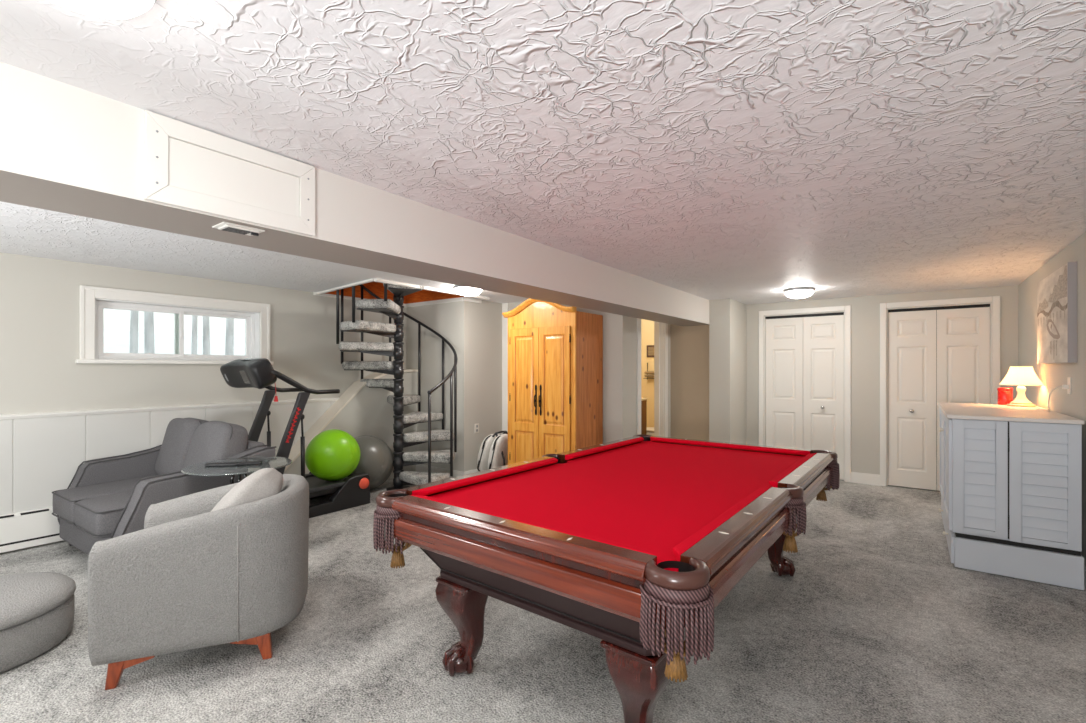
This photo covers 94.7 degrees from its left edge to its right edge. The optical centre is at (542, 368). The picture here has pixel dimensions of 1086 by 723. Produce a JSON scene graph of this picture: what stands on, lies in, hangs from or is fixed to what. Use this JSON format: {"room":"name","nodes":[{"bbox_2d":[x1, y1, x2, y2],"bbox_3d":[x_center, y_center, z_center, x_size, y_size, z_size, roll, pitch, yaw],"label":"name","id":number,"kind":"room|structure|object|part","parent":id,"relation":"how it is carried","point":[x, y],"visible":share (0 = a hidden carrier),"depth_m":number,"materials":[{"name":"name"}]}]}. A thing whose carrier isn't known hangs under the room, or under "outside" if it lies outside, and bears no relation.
{"room":"basement game room","nodes":[
{"label":"basement game room","id":0,"kind":"room"},
{"bbox_2d":[0,252,405,552],"bbox_3d":[-3.820,0.250,4.058,0.250,2.200,6.620,0,0,36],"label":"wall","id":1,"kind":"structure","parent":0,"point":[39,297],"depth_m":4.24,"materials":[{"name":"grey paint"}]},
{"bbox_2d":[0,507,62,552],"bbox_3d":[-4.325,1.199,3.101,0.052,0.262,4.200,0,0,36],"label":"baseboard heater","id":2,"kind":"object","parent":1,"relation":"attached to","point":[19,530],"visible":0.17,"depth_m":3.73,"materials":[{"name":"white paint"}]},
{"bbox_2d":[0,401,334,514],"bbox_3d":[-3.947,0.718,3.667,0.012,0.705,5.600,0,0,36],"label":"wainscoting","id":3,"kind":"structure","parent":1,"relation":"attached to","point":[39,457],"depth_m":3.97,"materials":[{"name":"white paint"}]},
{"bbox_2d":[0,397,338,419],"bbox_3d":[-3.953,0.353,3.640,0.034,0.038,5.550,0,0,36],"label":"trim","id":4,"kind":"structure","parent":1,"relation":"attached to","point":[199,406],"depth_m":4.29,"materials":[{"name":"white paint"}]},
{"bbox_2d":[75,285,273,364],"bbox_3d":[-3.349,-0.354,4.646,0.290,0.623,1.515,0,0,36],"label":"window","id":5,"kind":"structure","parent":1,"relation":"in","point":[112,330],"depth_m":4.52,"materials":[{"name":"white paint"}]},
{"bbox_3d":[-3.534,-0.319,4.416,0.030,0.427,0.610,0,0,36],"label":"sash","id":6,"kind":"part","parent":5,"relation":"part of","materials":[{"name":"white plastic"}]},
{"bbox_3d":[-3.534,-0.321,4.416,0.005,0.382,0.550,0,0,36],"label":"pane","id":7,"kind":"part","parent":5,"relation":"part of","materials":[{"name":"clear glass"}]},
{"bbox_3d":[-3.333,-0.059,4.634,0.250,0.032,1.515,0,0,36],"label":"sill","id":8,"kind":"part","parent":5,"relation":"part of","materials":[{"name":"white paint"}]},
{"bbox_3d":[-3.369,-0.321,4.660,0.060,0.492,1.269,0,0,36],"label":"frame","id":9,"kind":"part","parent":5,"relation":"part of","materials":[{"name":"white plastic"}]},
{"bbox_3d":[-3.218,-0.321,4.890,0.005,0.382,0.590,0,0,36],"label":"pane","id":10,"kind":"part","parent":5,"relation":"part of","materials":[{"name":"clear glass"}]},
{"bbox_3d":[-3.217,-0.319,4.890,0.030,0.427,0.650,0,0,36],"label":"sash","id":11,"kind":"part","parent":5,"relation":"part of","materials":[{"name":"white plastic"}]},
{"bbox_2d":[284,372,416,478],"bbox_3d":[-2.280,0.695,5.742,0.200,1.310,1.920,0,0,36],"label":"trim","id":12,"kind":"structure","parent":1,"relation":"attached to","point":[369,412],"depth_m":5.95,"materials":[{"name":"grey paint"}]},
{"bbox_2d":[284,369,417,471],"bbox_3d":[-2.259,0.610,5.752,0.225,1.200,1.880,0,0,36],"label":"trim","id":13,"kind":"structure","parent":1,"relation":"attached to","point":[345,398],"depth_m":5.58,"materials":[{"name":"beige paint"}]},
{"bbox_2d":[144,110,314,236],"bbox_3d":[-1.131,-0.700,1.866,0.021,0.290,0.575,0,0,36],"label":"access panel","id":14,"kind":"object","parent":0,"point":[202,170],"visible":1,"depth_m":1.82,"materials":[{"name":"white paint"}]},
{"bbox_2d":[212,222,264,235],"bbox_3d":[-1.190,-0.539,1.956,0.110,0.022,0.150,0,0,36],"label":"air vent","id":15,"kind":"object","parent":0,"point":[225,226],"visible":1,"depth_m":1.93,"materials":[{"name":"white metal"}]},
{"bbox_2d":[325,281,465,303],"bbox_3d":[-1.713,-1.325,5.603,1.500,0.950,1.670,0,0,36],"label":"wall","id":16,"kind":"structure","parent":0,"point":[377,288],"depth_m":6.22,"materials":[{"name":"orange paint"}]},
{"bbox_2d":[313,278,481,307],"bbox_3d":[-1.618,-0.873,5.757,1.270,0.135,1.670,0,0,36],"label":"trim","id":17,"kind":"structure","parent":16,"relation":"attached to","point":[321,293],"depth_m":5.96,"materials":[{"name":"white paint"}]},
{"bbox_2d":[374,278,488,299],"bbox_3d":[-1.115,-0.891,5.334,0.042,0.138,1.550,0,0,36],"label":"trim","id":18,"kind":"structure","parent":16,"relation":"attached to","point":[376,279],"depth_m":5.18,"materials":[{"name":"white paint"}]},
{"bbox_2d":[406,302,455,469],"bbox_3d":[-1.496,0.250,6.418,1.180,2.200,0.100,0,0,36],"label":"wall","id":19,"kind":"structure","parent":0,"point":[441,318],"depth_m":6.25,"materials":[{"name":"grey paint"}]},
{"bbox_2d":[456,300,501,471],"bbox_3d":[-0.748,0.250,6.319,0.140,2.200,0.830,0,0,36],"label":"wall","id":20,"kind":"structure","parent":0,"point":[478,325],"depth_m":6.12,"materials":[{"name":"grey paint"}]},
{"bbox_2d":[416,464,478,477],"bbox_3d":[0.466,1.288,6.054,4.531,0.125,1.126,0,0,-1],"label":"baseboard","id":21,"kind":"structure","parent":20,"relation":"attached to","point":[419,467],"depth_m":6.15,"materials":[{"name":"white paint"}]},
{"bbox_2d":[475,423,478,432],"bbox_3d":[-0.810,0.730,6.123,0.010,0.115,0.075,0,0,36],"label":"outlet plate","id":22,"kind":"object","parent":20,"relation":"attached to","point":[476,425],"visible":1,"depth_m":6.12,"materials":[{"name":"white plastic"}]},
{"bbox_2d":[0,0,1085,304],"bbox_3d":[-0.060,-0.900,3.702,6.460,0.100,10.520,0,0,36],"label":"ceiling","id":23,"kind":"structure","parent":0,"point":[747,152],"depth_m":1.71,"materials":[{"name":"white paint"}]},
{"bbox_2d":[48,0,156,18],"bbox_3d":[-0.951,-0.802,1.002,0.308,0.095,0.308,0,0,36],"label":"ceiling light","id":24,"kind":"object","parent":23,"relation":"attached to","point":[110,9],"visible":1,"depth_m":1.06,"materials":[{"name":"white glass"}]},
{"bbox_2d":[453,285,481,295],"bbox_3d":[-0.773,-0.802,5.175,0.308,0.095,0.308,0,0,36],"label":"ceiling light","id":25,"kind":"object","parent":23,"relation":"attached to","point":[462,290],"visible":0.82,"depth_m":5.08,"materials":[{"name":"white glass"}]},
{"bbox_2d":[783,287,814,297],"bbox_3d":[2.740,-0.802,5.350,0.308,0.095,0.308,0,0,36],"label":"ceiling light","id":26,"kind":"object","parent":23,"relation":"attached to","point":[798,292],"visible":1,"depth_m":5.25,"materials":[{"name":"white glass"}]},
{"bbox_2d":[0,478,1085,722],"bbox_3d":[-0.129,1.400,3.734,6.670,0.100,10.550,0,0,36],"label":"floor","id":27,"kind":"structure","parent":0,"point":[875,621],"depth_m":2.38,"materials":[{"name":"grey carpet"}]},
{"bbox_2d":[0,572,75,672],"bbox_3d":[-2.687,1.204,2.362,0.706,0.283,0.706,0,0,36],"label":"ottoman","id":28,"kind":"object","parent":27,"relation":"on","point":[37,609],"visible":1,"depth_m":2.35,"materials":[{"name":"grey fabric"}]},
{"bbox_3d":[-2.687,1.109,2.362,0.706,0.092,0.706,0,0,36],"label":"lid","id":29,"kind":"part","parent":28,"relation":"part of","materials":[{"name":"grey fabric"}]},
{"bbox_2d":[52,418,275,554],"bbox_3d":[-2.913,0.878,3.830,1.303,0.944,1.048,0,0,34],"label":"loveseat","id":30,"kind":"object","parent":27,"relation":"on","point":[107,498],"visible":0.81,"depth_m":3.70,"materials":[{"name":"grey fabric"}]},
{"bbox_3d":[-2.919,1.163,3.821,1.000,0.195,0.930,0,0,33],"label":"seat","id":31,"kind":"part","parent":30,"relation":"part of","materials":[{"name":"grey fabric"}]},
{"bbox_2d":[74,491,131,535],"bbox_3d":[-2.771,0.973,3.591,0.496,0.193,0.800,0,0,33],"label":"seat cushion","id":32,"kind":"object","parent":30,"relation":"on","point":[101,515],"depth_m":3.23,"materials":[{"name":"grey fabric"}]},
{"bbox_2d":[53,475,160,522],"bbox_3d":[-3.188,0.973,3.867,0.496,0.193,0.800,0,0,33],"label":"seat cushion","id":33,"kind":"object","parent":30,"relation":"on","point":[63,505],"depth_m":3.64,"materials":[{"name":"grey fabric"}]},
{"bbox_3d":[-3.371,0.931,4.179,0.150,0.638,0.970,0,0,33],"label":"armrest","id":34,"kind":"part","parent":30,"relation":"part of","materials":[{"name":"grey fabric"}]},
{"bbox_2d":[155,418,208,474],"bbox_3d":[-2.989,0.670,4.185,0.527,0.528,0.342,0,0,33],"label":"cushion","id":35,"kind":"object","parent":30,"relation":"on","point":[170,458],"depth_m":4.05,"materials":[{"name":"grey fabric"}]},
{"bbox_3d":[-2.412,0.931,3.545,0.150,0.638,0.970,0,0,33],"label":"armrest","id":36,"kind":"part","parent":30,"relation":"part of","materials":[{"name":"grey fabric"}]},
{"bbox_2d":[183,421,247,467],"bbox_3d":[-2.556,0.669,3.897,0.530,0.525,0.339,0,0,33],"label":"cushion","id":37,"kind":"object","parent":30,"relation":"on","point":[211,440],"depth_m":3.79,"materials":[{"name":"grey fabric"}]},
{"bbox_3d":[-2.680,0.907,4.181,1.000,0.664,0.206,0,0,33],"label":"backrest","id":38,"kind":"part","parent":30,"relation":"part of","materials":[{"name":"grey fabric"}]},
{"bbox_2d":[87,474,308,689],"bbox_3d":[-1.633,0.976,2.540,0.804,0.748,0.730,0,0,-21],"label":"armchair","id":39,"kind":"object","parent":27,"relation":"on","point":[194,577],"visible":0.99,"depth_m":2.21,"materials":[{"name":"grey fabric"}]},
{"bbox_3d":[-1.770,1.291,2.152,0.171,0.118,0.054,0,0,-21],"label":"leg","id":40,"kind":"part","parent":39,"relation":"part of","materials":[{"name":"brown wood"}]},
{"bbox_2d":[211,468,282,511],"bbox_3d":[-1.539,0.720,2.554,0.378,0.413,0.460,0,0,-29],"label":"throw pillow","id":41,"kind":"object","parent":39,"relation":"on","point":[263,483],"visible":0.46,"depth_m":2.44,"materials":[{"name":"white fabric"}]},
{"bbox_3d":[-1.353,1.291,2.325,0.171,0.118,0.054,0,0,-21],"label":"leg","id":42,"kind":"part","parent":39,"relation":"part of","materials":[{"name":"brown wood"}]},
{"bbox_2d":[181,456,291,483],"bbox_3d":[-2.086,1.003,3.435,0.650,0.689,0.650,0,0,36],"label":"side table","id":43,"kind":"object","parent":27,"relation":"on","point":[198,469],"visible":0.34,"depth_m":3.36,"materials":[{"name":"clear glass"}]},
{"bbox_2d":[204,462,237,466],"bbox_3d":[-2.172,0.647,3.386,0.210,0.020,0.048,0,0,-6],"label":"remote control","id":44,"kind":"object","parent":43,"relation":"on","point":[221,463],"visible":1,"depth_m":3.37,"materials":[{"name":"black plastic"}]},
{"bbox_3d":[-2.213,1.020,3.427,0.236,0.655,0.022,0,0,-3],"label":"leg","id":45,"kind":"part","parent":43,"relation":"part of","materials":[{"name":"black"}]},
{"bbox_2d":[235,461,261,465],"bbox_3d":[-2.020,0.647,3.423,0.170,0.020,0.048,0,0,-18],"label":"remote control","id":46,"kind":"object","parent":43,"relation":"on","point":[247,462],"visible":0.96,"depth_m":3.41,"materials":[{"name":"black plastic"}]},
{"bbox_2d":[220,358,369,517],"bbox_3d":[-2.339,0.628,4.774,0.728,1.444,1.107,0,0,36],"label":"treadmill","id":47,"kind":"object","parent":27,"relation":"on","point":[353,490],"visible":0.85,"depth_m":4.55,"materials":[{"name":"black plastic"}]},
{"bbox_3d":[-2.669,0.115,4.886,0.052,0.240,0.659,0,0,36],"label":"handrail","id":48,"kind":"part","parent":47,"relation":"part of","materials":[{"name":"black plastic"}]},
{"bbox_3d":[-2.139,0.115,4.495,0.052,0.240,0.659,0,0,36],"label":"handrail","id":49,"kind":"part","parent":47,"relation":"part of","materials":[{"name":"black plastic"}]},
{"bbox_2d":[305,429,359,480],"bbox_3d":[-2.071,0.853,4.935,0.504,0.504,0.499,0,0,36],"label":"exercise ball","id":50,"kind":"object","parent":47,"relation":"on","point":[334,454],"visible":1,"depth_m":4.76,"materials":[{"name":"green plastic"}]},
{"bbox_3d":[-2.071,1.295,4.599,0.060,0.110,1.070,0,0,36],"label":"rail","id":51,"kind":"part","parent":47,"relation":"part of","materials":[{"name":"black plastic"}]},
{"bbox_2d":[352,435,393,489],"bbox_3d":[-1.981,1.049,5.587,0.604,0.604,0.599,0,0,36],"label":"exercise ball","id":52,"kind":"object","parent":27,"relation":"on","point":[376,457],"visible":0.58,"depth_m":5.41,"materials":[{"name":"grey plastic"}]},
{"bbox_2d":[336,283,457,490],"bbox_3d":[-1.621,-0.151,5.609,1.307,3.001,1.306,0,0,36],"label":"spiral staircase","id":53,"kind":"structure","parent":27,"relation":"on","point":[394,310],"depth_m":5.56,"materials":[{"name":"black paint"}]},
{"bbox_3d":[-1.632,-0.696,5.662,1.308,1.910,1.202,0,0,-12],"label":"handrail","id":54,"kind":"part","parent":53,"relation":"part of","materials":[{"name":"black metal"}]},
{"bbox_2d":[492,431,507,465],"bbox_3d":[-0.541,1.044,5.986,0.415,0.613,0.205,0,0,36],"label":"metal chair","id":55,"kind":"object","parent":27,"relation":"on","point":[503,432],"visible":0.26,"depth_m":5.87,"materials":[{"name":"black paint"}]},
{"bbox_2d":[477,434,500,470],"bbox_3d":[-0.632,1.015,6.021,0.234,0.477,0.354,0,0,36],"label":"cushion","id":56,"kind":"object","parent":55,"relation":"on","point":[483,455],"visible":0.47,"depth_m":5.89,"materials":[{"name":"white fabric"}]},
{"bbox_2d":[488,434,507,468],"bbox_3d":[-0.509,1.015,5.919,0.198,0.488,0.349,0,0,36],"label":"cushion","id":57,"kind":"object","parent":55,"relation":"on","point":[500,443],"visible":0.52,"depth_m":5.80,"materials":[{"name":"white fabric"}]},
{"bbox_3d":[-0.493,1.053,5.839,0.163,0.595,0.024,0,0,36],"label":"leg","id":58,"kind":"part","parent":55,"relation":"part of","materials":[{"name":"black paint"}]},
{"bbox_2d":[502,298,602,464],"bbox_3d":[0.101,0.283,5.665,0.962,2.137,0.632,0,0,36],"label":"wardrobe","id":59,"kind":"object","parent":27,"relation":"on","point":[555,350],"visible":0.89,"depth_m":5.42,"materials":[{"name":"brown wood"}]},
{"bbox_3d":[-0.211,0.393,5.552,0.258,1.493,0.007,0,0,36],"label":"panel molding","id":60,"kind":"part","parent":59,"relation":"part of","materials":[{"name":"brown wood"}]},
{"bbox_3d":[-0.205,0.390,5.561,0.399,1.670,0.020,0,0,36],"label":"door","id":61,"kind":"part","parent":59,"relation":"part of","materials":[{"name":"brown wood"}]},
{"bbox_3d":[-0.086,0.340,5.435,0.030,0.340,0.040,0,0,36],"label":"handle","id":62,"kind":"part","parent":59,"relation":"part of","materials":[{"name":"black metal"}]},
{"bbox_3d":[-0.059,-0.685,5.449,0.962,0.201,0.070,0,0,36],"label":"cornice","id":63,"kind":"part","parent":59,"relation":"part of","materials":[{"name":"brown wood"}]},
{"bbox_3d":[-0.034,0.340,5.397,0.030,0.340,0.040,0,0,36],"label":"handle","id":64,"kind":"part","parent":59,"relation":"part of","materials":[{"name":"black metal"}]},
{"bbox_3d":[-0.028,0.308,5.457,0.922,2.086,0.020,0,0,36],"label":"frame","id":65,"kind":"part","parent":59,"relation":"part of","materials":[{"name":"brown wood"}]},
{"bbox_3d":[0.114,0.393,5.311,0.258,1.493,0.007,0,0,36],"label":"panel molding","id":66,"kind":"part","parent":59,"relation":"part of","materials":[{"name":"brown wood"}]},
{"bbox_3d":[0.120,0.390,5.320,0.399,1.670,0.020,0,0,36],"label":"door","id":67,"kind":"part","parent":59,"relation":"part of","materials":[{"name":"brown wood"}]},
{"bbox_3d":[0.501,0.375,5.420,0.022,1.950,0.550,0,0,36],"label":"panel","id":68,"kind":"part","parent":59,"relation":"part of","materials":[{"name":"brown wood"}]},
{"bbox_2d":[373,435,839,722],"bbox_3d":[0.602,0.949,2.758,1.528,0.802,2.601,0,0,38],"label":"pool table","id":69,"kind":"object","parent":27,"relation":"on","point":[630,544],"visible":1,"depth_m":1.94,"materials":[{"name":"red fabric"}]},
{"bbox_3d":[-0.351,1.111,2.238,0.195,0.369,0.195,0,0,38],"label":"leg","id":70,"kind":"part","parent":69,"relation":"part of","materials":[{"name":"brown wood"}]},
{"bbox_3d":[-0.297,0.581,2.701,0.094,0.062,1.075,0,0,38],"label":"rail","id":71,"kind":"part","parent":69,"relation":"part of","materials":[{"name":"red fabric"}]},
{"bbox_2d":[412,458,557,495],"bbox_3d":[-0.242,0.566,2.659,0.048,0.033,1.072,0,0,38],"label":"cushion","id":72,"kind":"object","parent":69,"relation":"on","point":[453,486],"depth_m":2.57,"materials":[{"name":"red fabric"}]},
{"bbox_3d":[-0.151,0.581,1.788,1.160,0.062,0.094,0,0,38],"label":"rail","id":73,"kind":"part","parent":69,"relation":"part of","materials":[{"name":"brown wood"}]},
{"bbox_2d":[411,495,655,555],"bbox_3d":[-0.108,0.566,1.842,1.157,0.033,0.048,0,0,38],"label":"cushion","id":74,"kind":"object","parent":69,"relation":"on","point":[590,538],"depth_m":1.74,"materials":[{"name":"red fabric"}]},
{"bbox_3d":[0.602,0.909,2.758,1.051,0.034,2.169,0,0,38],"label":"molding","id":75,"kind":"part","parent":69,"relation":"part of","materials":[{"name":"black wood"}]},
{"bbox_3d":[0.433,0.581,3.642,0.094,0.062,1.075,0,0,38],"label":"rail","id":76,"kind":"part","parent":69,"relation":"part of","materials":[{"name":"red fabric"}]},
{"bbox_2d":[565,437,643,459],"bbox_3d":[0.488,0.566,3.600,0.048,0.033,1.072,0,0,38],"label":"cushion","id":77,"kind":"object","parent":69,"relation":"on","point":[615,446],"depth_m":3.51,"materials":[{"name":"red fabric"}]},
{"bbox_3d":[0.336,1.111,1.706,0.195,0.369,0.195,0,0,38],"label":"leg","id":78,"kind":"part","parent":69,"relation":"part of","materials":[{"name":"brown wood"}]},
{"bbox_2d":[673,487,770,560],"bbox_3d":[0.716,0.566,1.917,0.048,0.033,1.072,0,0,38],"label":"cushion","id":79,"kind":"object","parent":69,"relation":"on","point":[688,545],"depth_m":1.75,"materials":[{"name":"red fabric"}]},
{"bbox_2d":[650,437,809,455],"bbox_3d":[1.312,0.566,3.674,1.157,0.033,0.048,0,0,38],"label":"cushion","id":80,"kind":"object","parent":69,"relation":"on","point":[662,440],"depth_m":3.63,"materials":[{"name":"red fabric"}]},
{"bbox_3d":[1.354,0.581,3.729,1.160,0.062,0.094,0,0,38],"label":"rail","id":81,"kind":"part","parent":69,"relation":"part of","materials":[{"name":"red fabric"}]},
{"bbox_3d":[0.770,0.581,1.874,0.094,0.062,1.075,0,0,38],"label":"rail","id":82,"kind":"part","parent":69,"relation":"part of","materials":[{"name":"brown wood"}]},
{"bbox_3d":[1.554,1.111,3.278,0.195,0.369,0.195,0,0,38],"label":"leg","id":83,"kind":"part","parent":69,"relation":"part of","materials":[{"name":"brown wood"}]},
{"bbox_2d":[769,453,816,487],"bbox_3d":[1.445,0.566,2.857,0.048,0.033,1.072,0,0,38],"label":"cushion","id":84,"kind":"object","parent":69,"relation":"on","point":[776,482],"depth_m":2.68,"materials":[{"name":"red fabric"}]},
{"bbox_3d":[1.500,0.581,2.815,0.094,0.062,1.075,0,0,38],"label":"rail","id":85,"kind":"part","parent":69,"relation":"part of","materials":[{"name":"brown wood"}]},
{"bbox_2d":[641,398,647,434],"bbox_3d":[1.175,0.890,7.279,0.510,0.920,0.540,0,0,36],"label":"vanity","id":86,"kind":"object","parent":27,"relation":"on","point":[643,400],"visible":0.13,"depth_m":7.25,"materials":[{"name":"brown wood"}]},
{"bbox_2d":[647,427,653,435],"bbox_3d":[1.668,0.963,7.722,0.755,0.775,0.440,0,0,36],"label":"toilet","id":87,"kind":"object","parent":27,"relation":"on","point":[650,430],"visible":0.16,"depth_m":7.54,"materials":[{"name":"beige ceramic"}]},
{"bbox_3d":[1.759,0.938,7.655,0.530,0.045,0.390,0,0,36],"label":"seat lid","id":88,"kind":"part","parent":87,"relation":"part of","materials":[{"name":"beige ceramic"}]},
{"bbox_2d":[938,402,1084,589],"bbox_3d":[3.459,0.829,3.834,0.670,1.033,1.550,0,0,36],"label":"base cabinet","id":89,"kind":"object","parent":27,"relation":"on","point":[1011,476],"visible":1,"depth_m":3.22,"materials":[{"name":"white wood"}]},
{"bbox_3d":[3.452,0.727,4.319,0.018,0.757,0.730,0,0,36],"label":"door","id":90,"kind":"part","parent":89,"relation":"part of","materials":[{"name":"white wood"}]},
{"bbox_3d":[3.236,1.240,4.006,0.018,0.180,1.470,0,0,36],"label":"drawer","id":91,"kind":"part","parent":89,"relation":"part of","materials":[{"name":"white wood"}]},
{"bbox_3d":[3.006,0.727,3.716,0.018,0.757,0.730,0,0,36],"label":"door","id":92,"kind":"part","parent":89,"relation":"part of","materials":[{"name":"white wood"}]},
{"bbox_3d":[2.897,0.721,3.319,0.275,0.760,0.022,0,0,36],"label":"louvered door","id":93,"kind":"part","parent":89,"relation":"part of","materials":[{"name":"white wood"}]},
{"bbox_2d":[997,388,1012,404],"bbox_3d":[3.994,0.237,4.322,0.104,0.149,0.104,0,0,36],"label":"jar candle","id":94,"kind":"object","parent":89,"relation":"on","point":[1004,395],"visible":0.9,"depth_m":4.29,"materials":[{"name":"red glass"}]},
{"bbox_3d":[3.994,0.176,4.322,0.104,0.028,0.104,0,0,36],"label":"lid","id":95,"kind":"part","parent":94,"relation":"part of","materials":[{"name":"red"}]},
{"bbox_3d":[3.486,1.245,3.818,0.608,0.200,1.515,0,0,36],"label":"drawer","id":96,"kind":"part","parent":89,"relation":"part of","materials":[{"name":"white wood"}]},
{"bbox_2d":[999,366,1044,406],"bbox_3d":[3.985,0.146,4.167,0.277,0.330,0.277,0,0,36],"label":"table lamp","id":97,"kind":"object","parent":89,"relation":"on","point":[1016,375],"visible":1,"depth_m":4.11,"materials":[{"name":"beige ceramic"}]},
{"bbox_3d":[3.985,0.059,4.167,0.277,0.155,0.277,0,0,36],"label":"lamp shade","id":98,"kind":"part","parent":97,"relation":"part of","materials":[{"name":"beige fabric"}]},
{"bbox_3d":[3.144,0.726,3.136,0.323,0.770,0.022,0,0,36],"label":"louvered door","id":99,"kind":"part","parent":89,"relation":"part of","materials":[{"name":"white wood"}]},
{"bbox_2d":[1036,387,1061,411],"bbox_3d":[3.750,0.216,3.735,0.066,0.189,0.734,0,0,36],"label":"power cord","id":100,"kind":"object","parent":89,"relation":"on","point":[1056,387],"visible":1,"depth_m":3.50,"materials":[{"name":"white plastic"}]},
{"bbox_2d":[509,302,612,442],"bbox_3d":[0.161,0.250,6.101,1.620,2.200,0.100,0,0,36],"label":"wall","id":101,"kind":"structure","parent":0,"point":[607,317],"depth_m":5.62,"materials":[{"name":"grey paint"}]},
{"bbox_2d":[502,303,508,433],"bbox_3d":[-0.487,0.250,6.503,0.100,2.200,0.025,0,0,36],"label":"trim","id":102,"kind":"structure","parent":101,"relation":"attached to","point":[505,306],"depth_m":6.49,"materials":[{"name":"white paint"}]},
{"bbox_2d":[613,314,670,440],"bbox_3d":[1.003,0.250,7.232,1.850,2.200,2.920,0,0,36],"label":"wall","id":103,"kind":"structure","parent":0,"point":[624,327],"depth_m":5.66,"materials":[{"name":"grey paint"}]},
{"bbox_2d":[647,345,653,356],"bbox_3d":[1.837,-0.290,8.266,0.260,0.200,0.024,0,0,36],"label":"framed picture","id":104,"kind":"object","parent":103,"relation":"attached to","point":[650,348],"visible":0.49,"depth_m":8.29},
{"bbox_2d":[648,347,653,354],"bbox_3d":[1.831,-0.290,8.258,0.200,0.140,0.004,0,0,36],"label":"print","id":105,"kind":"object","parent":104,"relation":"attached to","point":[650,349],"depth_m":8.29},
{"bbox_2d":[637,318,667,436],"bbox_3d":[1.300,0.290,6.170,0.150,2.120,0.875,0,0,36],"label":"trim","id":106,"kind":"structure","parent":103,"relation":"attached to","point":[660,329],"depth_m":6.43,"materials":[{"name":"white paint"}]},
{"bbox_3d":[1.807,0.040,8.225,0.280,0.280,0.126,0,0,37],"label":"towel rack","id":107,"kind":"object","parent":103,"relation":"attached to","visible":0},
{"bbox_2d":[644,371,653,376],"bbox_3d":[1.803,0.090,8.220,0.260,0.095,0.110,0,0,36],"label":"folded towel","id":108,"kind":"object","parent":107,"relation":"on","point":[647,373],"visible":0.52,"depth_m":8.20,"materials":[{"name":"beige fabric"}]},
{"bbox_2d":[671,324,708,440],"bbox_3d":[1.934,0.250,6.481,0.540,2.200,0.120,0,0,36],"label":"wall","id":109,"kind":"structure","parent":0,"point":[689,344],"depth_m":6.44,"materials":[{"name":"beige paint"}]},
{"bbox_2d":[0,62,708,325],"bbox_3d":[-0.565,-0.700,2.968,0.380,0.300,8.500,0,0,36],"label":"beam","id":110,"kind":"structure","parent":109,"relation":"attached to","point":[65,148],"depth_m":2.18,"materials":[{"name":"white paint"}]},
{"bbox_2d":[709,299,746,443],"bbox_3d":[2.421,0.250,6.475,0.250,2.200,0.870,0,0,36],"label":"wall column","id":111,"kind":"structure","parent":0,"point":[727,317],"depth_m":6.17,"materials":[{"name":"grey paint"}]},
{"bbox_2d":[776,307,978,483],"bbox_3d":[3.976,0.230,6.133,2.327,2.240,0.430,0,0,36],"label":"wall","id":112,"kind":"structure","parent":0,"point":[975,307],"depth_m":5.87,"materials":[{"name":"grey"}]},
{"bbox_2d":[747,285,1017,474],"bbox_3d":[3.846,0.250,5.887,2.780,2.200,0.120,0,0,36],"label":"wall","id":113,"kind":"structure","parent":0,"point":[865,310],"depth_m":5.85,"materials":[{"name":"grey paint"}]},
{"bbox_2d":[765,312,843,479],"bbox_3d":[3.259,0.330,6.270,0.882,2.016,0.087,0,0,36],"label":"door","id":114,"kind":"structure","parent":113,"relation":"in","point":[805,353],"depth_m":6.25,"materials":[{"name":"white paint"}]},
{"bbox_2d":[759,305,850,481],"bbox_3d":[3.277,0.298,6.295,1.034,2.104,0.140,0,0,36],"label":"trim","id":115,"kind":"structure","parent":113,"relation":"attached to","point":[846,309],"depth_m":6.07,"materials":[{"name":"white paint"}]},
{"bbox_2d":[851,472,879,485],"bbox_3d":[3.765,1.288,5.862,2.640,0.125,0.016,0,0,36],"label":"baseboard","id":116,"kind":"structure","parent":113,"relation":"attached to","point":[856,477],"depth_m":5.85,"materials":[{"name":"white paint"}]},
{"bbox_2d":[888,304,989,490],"bbox_3d":[4.319,0.330,5.486,0.879,2.016,0.087,0,0,36],"label":"door","id":117,"kind":"structure","parent":113,"relation":"in","point":[963,334],"depth_m":5.55,"materials":[{"name":"white paint"}]},
{"bbox_2d":[880,296,999,485],"bbox_3d":[4.337,0.298,5.511,1.031,2.104,0.140,0,0,36],"label":"trim","id":118,"kind":"structure","parent":113,"relation":"attached to","point":[994,301],"depth_m":5.60,"materials":[{"name":"white paint"}]},
{"bbox_2d":[1018,232,1085,565],"bbox_3d":[2.155,0.250,1.366,0.120,2.200,9.160,0,0,36],"label":"wall","id":119,"kind":"structure","parent":0,"point":[1053,375],"depth_m":3.68,"materials":[{"name":"grey paint"}]},
{"bbox_2d":[1037,261,1076,363],"bbox_3d":[3.757,-0.370,3.670,0.046,0.660,0.990,0,0,36],"label":"picture","id":120,"kind":"object","parent":119,"relation":"attached to","point":[1057,292],"visible":1,"depth_m":3.49,"materials":[{"name":"grey"}]},
{"bbox_2d":[1062,377,1070,393],"bbox_3d":[3.573,0.115,3.414,0.036,0.115,0.075,0,0,36],"label":"wall outlet","id":121,"kind":"object","parent":119,"relation":"attached to","point":[1068,386],"visible":1,"depth_m":3.40,"materials":[{"name":"white plastic"}]},
{"bbox_3d":[3.585,0.115,3.406,0.007,0.115,0.075,0,0,36],"label":"plate","id":122,"kind":"part","parent":121,"relation":"part of","materials":[{"name":"white plastic"}]},
{"bbox_2d":[1084,565,1085,590],"bbox_3d":[2.101,1.288,1.406,0.016,0.125,9.160,0,0,36],"label":"baseboard","id":123,"kind":"structure","parent":119,"relation":"attached to","point":[1084,565],"depth_m":3.06,"materials":[{"name":"white paint"}]}
]}

